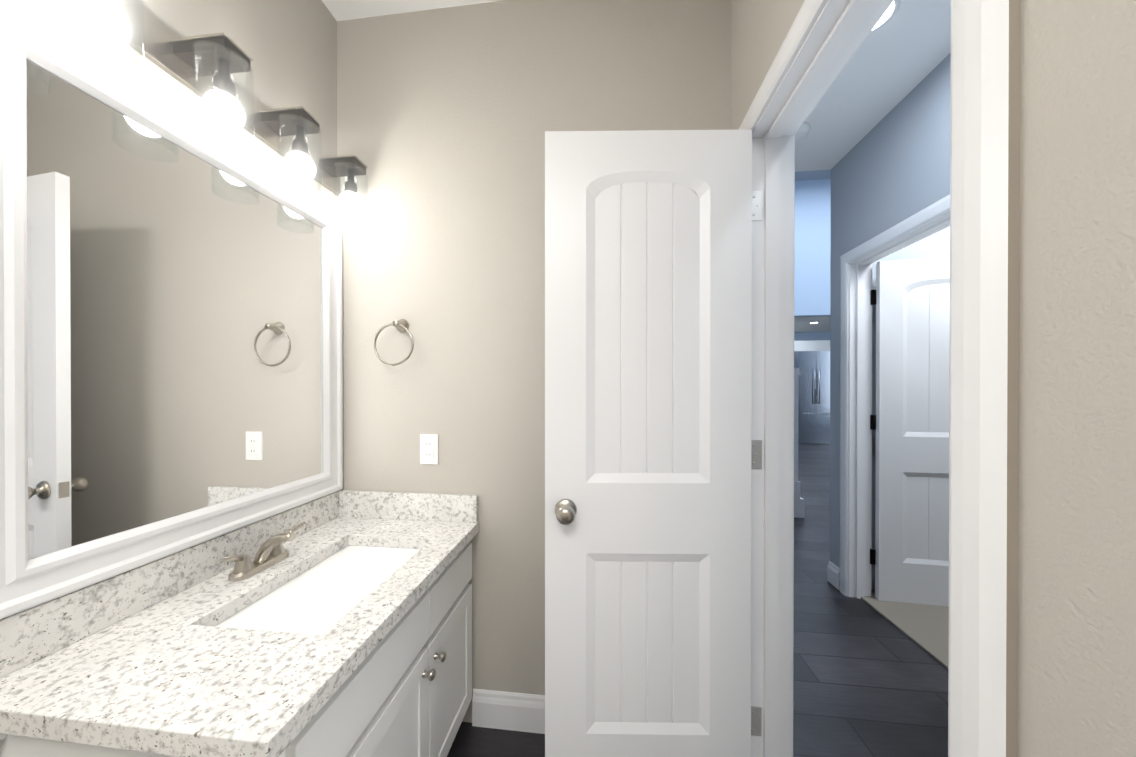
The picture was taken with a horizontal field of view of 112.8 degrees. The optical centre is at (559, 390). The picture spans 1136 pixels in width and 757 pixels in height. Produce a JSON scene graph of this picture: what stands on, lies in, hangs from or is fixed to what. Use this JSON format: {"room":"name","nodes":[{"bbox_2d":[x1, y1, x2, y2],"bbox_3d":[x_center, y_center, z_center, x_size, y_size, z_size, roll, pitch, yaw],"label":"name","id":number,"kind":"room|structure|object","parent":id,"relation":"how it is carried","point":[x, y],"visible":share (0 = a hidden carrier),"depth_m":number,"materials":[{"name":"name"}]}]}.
{"room":"bathroom","nodes":[
{"label":"bathroom","id":0,"kind":"room"},
{"bbox_2d":[16,0,336,211],"bbox_3d":[-1.132,-0.095,-0.042,0.120,2.740,3.370,0,0,7],"label":"wall","id":1,"kind":"structure","parent":0,"point":[289,47],"depth_m":1.19,"materials":[{"name":"paint"}]},
{"bbox_2d":[0,0,342,618],"bbox_3d":[-0.926,-0.150,1.051,0.030,1.087,0.900,0,0,7],"label":"mirror","id":2,"kind":"object","parent":1,"relation":"attached to","point":[171,376],"visible":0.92,"depth_m":0.85,"materials":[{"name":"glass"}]},
{"bbox_2d":[46,0,367,230],"bbox_3d":[-0.851,-0.744,1.058,0.178,0.250,0.865,0,0,7],"label":"sconce","id":3,"kind":"object","parent":1,"relation":"attached to","point":[204,66],"visible":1,"depth_m":0.93,"materials":[{"name":"glass"}]},
{"bbox_2d":[337,0,731,722],"bbox_3d":[-0.136,-0.100,1.476,1.500,2.740,0.120,0,0,7],"label":"wall","id":4,"kind":"structure","parent":0,"point":[447,118],"depth_m":1.43,"materials":[{"name":"paint"}]},
{"bbox_2d":[374,319,413,365],"bbox_3d":[-0.629,-0.189,1.447,0.161,0.184,0.054,0,0,7],"label":"towel ring","id":5,"kind":"object","parent":4,"relation":"attached to","point":[401,325],"visible":1,"depth_m":1.43,"materials":[{"name":"silver metal"}]},
{"bbox_2d":[420,434,437,464],"bbox_3d":[-0.506,0.225,1.456,0.072,0.116,0.010,0,0,7],"label":"electrical outlet plate","id":6,"kind":"object","parent":4,"relation":"attached to","point":[428,448],"visible":1,"depth_m":1.45,"materials":[{"name":"white plastic"}]},
{"bbox_2d":[472,688,544,733],"bbox_3d":[0.133,1.204,1.368,0.940,0.132,0.040,0,0,7],"label":"baseboard","id":7,"kind":"structure","parent":4,"relation":"attached to","point":[514,711],"depth_m":1.41,"materials":[{"name":"white wood"}]},
{"bbox_2d":[322,0,950,331],"bbox_3d":[3.754,-2.858,3.682,9.300,2.760,12.300,0,0,7],"label":"ceiling","id":8,"kind":"structure","parent":0,"point":[899,56],"depth_m":1.74,"materials":[{"name":"paint"}]},
{"bbox_2d":[795,122,809,141],"bbox_3d":[1.333,-1.454,2.132,0.136,0.037,0.136,0,0,7],"label":"smoke detector","id":9,"kind":"object","parent":8,"relation":"attached to","point":[802,132],"visible":0.42,"depth_m":2.10,"materials":[{"name":"white plastic"}]},
{"bbox_2d":[869,0,900,33],"bbox_3d":[1.215,-1.467,1.482,0.186,0.006,0.186,0,0,7],"label":"recessed light","id":10,"kind":"object","parent":8,"relation":"in","point":[889,13],"visible":0.33,"depth_m":1.47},
{"bbox_2d":[447,444,947,756],"bbox_3d":[3.795,1.311,4.044,9.300,0.100,13.000,0,0,7],"label":"floor","id":11,"kind":"structure","parent":0,"point":[869,681],"depth_m":1.66,"materials":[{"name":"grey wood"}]},
{"bbox_2d":[0,490,478,756],"bbox_3d":[-0.644,0.833,1.020,0.594,0.877,0.908,0,0,7],"label":"bathroom vanity","id":12,"kind":"object","parent":11,"relation":"on","point":[337,624],"visible":1,"depth_m":0.80,"materials":[{"name":"white stone"}]},
{"bbox_2d":[219,522,303,581],"bbox_3d":[-0.807,0.446,1.059,0.127,0.102,0.258,0,0,7],"label":"faucet","id":13,"kind":"object","parent":12,"relation":"on","point":[272,561],"depth_m":1.05,"materials":[{"name":"silver metal"}]},
{"bbox_2d":[794,368,803,517],"bbox_3d":[1.844,0.278,4.318,1.300,1.965,1.010,0,0,7],"label":"post","id":14,"kind":"object","parent":11,"relation":"on","point":[798,506],"visible":0.1,"depth_m":3.76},
{"bbox_2d":[794,340,829,443],"bbox_3d":[6.004,0.018,9.184,0.910,2.450,0.840,0,0,7],"label":"tall cabinet","id":15,"kind":"object","parent":11,"relation":"on","point":[812,360],"visible":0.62,"depth_m":8.76,"materials":[{"name":"silver metal"}]},
{"bbox_2d":[861,590,948,668],"bbox_3d":[3.315,1.268,0.390,3.390,0.012,3.630,0,0,7],"label":"carpet floor","id":16,"kind":"structure","parent":11,"relation":"on","point":[924,627],"depth_m":2.06,"materials":[{"name":"beige carpet"}]},
{"bbox_2d":[794,332,829,340],"bbox_3d":[4.488,-1.459,9.853,9.300,5.400,0.120,0,0,7],"label":"wall","id":17,"kind":"structure","parent":0,"point":[798,336],"depth_m":9.57,"materials":[{"name":"paint"}]},
{"bbox_2d":[794,182,830,316],"bbox_3d":[4.863,-2.821,7.503,8.000,2.660,0.150,0,0,7],"label":"wall","id":18,"kind":"structure","parent":0,"point":[812,246],"depth_m":7.42,"materials":[{"name":"paint"}]},
{"bbox_2d":[795,170,830,185],"bbox_3d":[4.489,-2.803,2.245,7.500,2.660,0.120,0,0,7],"label":"wall","id":19,"kind":"structure","parent":0,"point":[802,178],"depth_m":2.60,"materials":[{"name":"paint"}]},
{"bbox_2d":[830,53,950,567],"bbox_3d":[1.579,-0.096,0.149,0.120,2.740,4.750,0,0,7],"label":"wall","id":20,"kind":"structure","parent":0,"point":[891,168],"depth_m":2.03,"materials":[{"name":"paint"}]},
{"bbox_2d":[839,194,949,598],"bbox_3d":[1.792,0.208,1.932,0.156,2.120,0.910,0,0,7],"label":"door frame","id":21,"kind":"structure","parent":20,"relation":"attached to","point":[856,413],"depth_m":2.31,"materials":[{"name":"white wood"}]},
{"bbox_2d":[871,226,949,589],"bbox_3d":[3.566,-0.103,2.244,3.330,2.740,0.120,0,0,7],"label":"wall","id":22,"kind":"structure","parent":0,"point":[936,245],"depth_m":2.35,"materials":[{"name":"paint"}]},
{"bbox_2d":[870,257,949,605],"bbox_3d":[2.270,0.239,2.212,0.775,2.032,0.173,0,0,10],"label":"bedroom door","id":23,"kind":"structure","parent":22,"relation":"in","point":[909,424],"depth_m":2.23,"materials":[{"name":"white wood"}]},
{"bbox_2d":[731,0,1135,756],"bbox_3d":[0.617,-0.098,0.958,0.116,2.740,5.770,0,0,7],"label":"wall","id":24,"kind":"structure","parent":0,"point":[1077,484],"depth_m":0.36,"materials":[{"name":"paint"}]},
{"bbox_2d":[545,129,751,756],"bbox_3d":[0.268,0.243,1.139,0.628,2.032,0.173,0,0,1],"label":"bathroom door","id":25,"kind":"structure","parent":24,"relation":"in","point":[648,314],"depth_m":1.13,"materials":[{"name":"white wood"}]},
{"bbox_2d":[751,191,761,735],"bbox_3d":[0.601,0.225,1.156,0.034,1.669,0.003,0,0,7],"label":"bathroom hinge","id":26,"kind":"object","parent":24,"relation":"attached to","point":[756,454],"visible":0.98,"depth_m":1.16,"materials":[{"name":"grey metal"}]},
{"bbox_2d":[738,0,1020,756],"bbox_3d":[0.601,0.212,0.813,0.156,2.120,0.835,0,0,7],"label":"door frame","id":27,"kind":"structure","parent":24,"relation":"attached to","point":[822,42],"depth_m":0.45,"materials":[{"name":"white wood"}]}
]}

